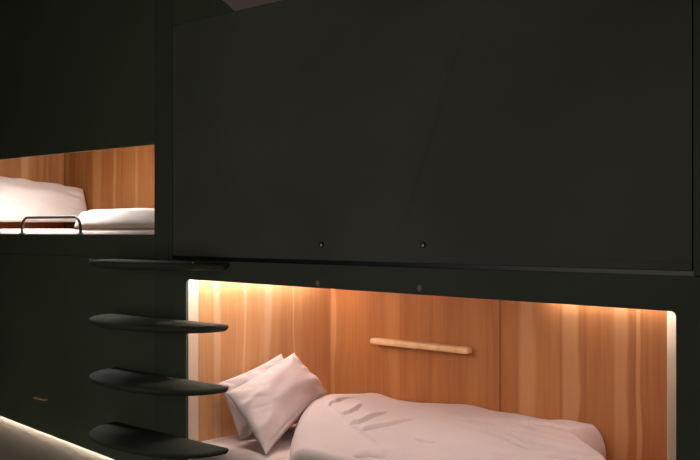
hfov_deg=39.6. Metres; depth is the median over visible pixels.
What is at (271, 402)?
pillow
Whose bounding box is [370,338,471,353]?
grab bar
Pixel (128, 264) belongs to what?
step
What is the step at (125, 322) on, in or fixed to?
attached to the facade
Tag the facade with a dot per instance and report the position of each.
(76, 75)
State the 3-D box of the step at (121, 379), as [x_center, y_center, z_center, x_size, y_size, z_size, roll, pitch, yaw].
[-0.850,0.623,3.949,0.777,0.028,0.270,0,0,43]
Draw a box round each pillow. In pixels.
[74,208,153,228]
[218,354,300,439]
[227,353,326,453]
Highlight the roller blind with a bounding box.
[173,0,692,270]
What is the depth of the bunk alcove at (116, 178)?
5.92 m
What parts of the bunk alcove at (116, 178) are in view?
headboard panel, panel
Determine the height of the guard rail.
0.088 m
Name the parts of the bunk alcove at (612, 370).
headboard panel, panel, panel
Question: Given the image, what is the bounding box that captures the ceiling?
[223,0,280,10]
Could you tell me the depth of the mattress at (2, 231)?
4.65 m
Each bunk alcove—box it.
[0,145,153,228]
[188,276,699,459]
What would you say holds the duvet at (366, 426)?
on the mattress at (250, 448)
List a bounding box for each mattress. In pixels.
[0,229,153,234]
[193,423,296,459]
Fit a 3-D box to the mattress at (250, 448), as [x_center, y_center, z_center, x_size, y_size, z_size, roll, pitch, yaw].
[0.401,0.957,3.575,2.117,0.184,0.834,0,0,43]
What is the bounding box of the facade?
[0,0,699,459]
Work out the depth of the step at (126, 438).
3.87 m
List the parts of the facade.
panel, gap rail, panel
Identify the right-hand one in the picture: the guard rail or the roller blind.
the roller blind
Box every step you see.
[89,259,228,270]
[89,313,228,333]
[89,367,228,395]
[89,422,228,458]
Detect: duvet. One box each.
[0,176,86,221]
[289,393,606,459]
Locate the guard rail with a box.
[19,215,82,233]
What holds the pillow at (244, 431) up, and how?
on the mattress at (250, 448)
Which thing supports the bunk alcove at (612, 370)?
attached to the facade
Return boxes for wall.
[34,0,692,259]

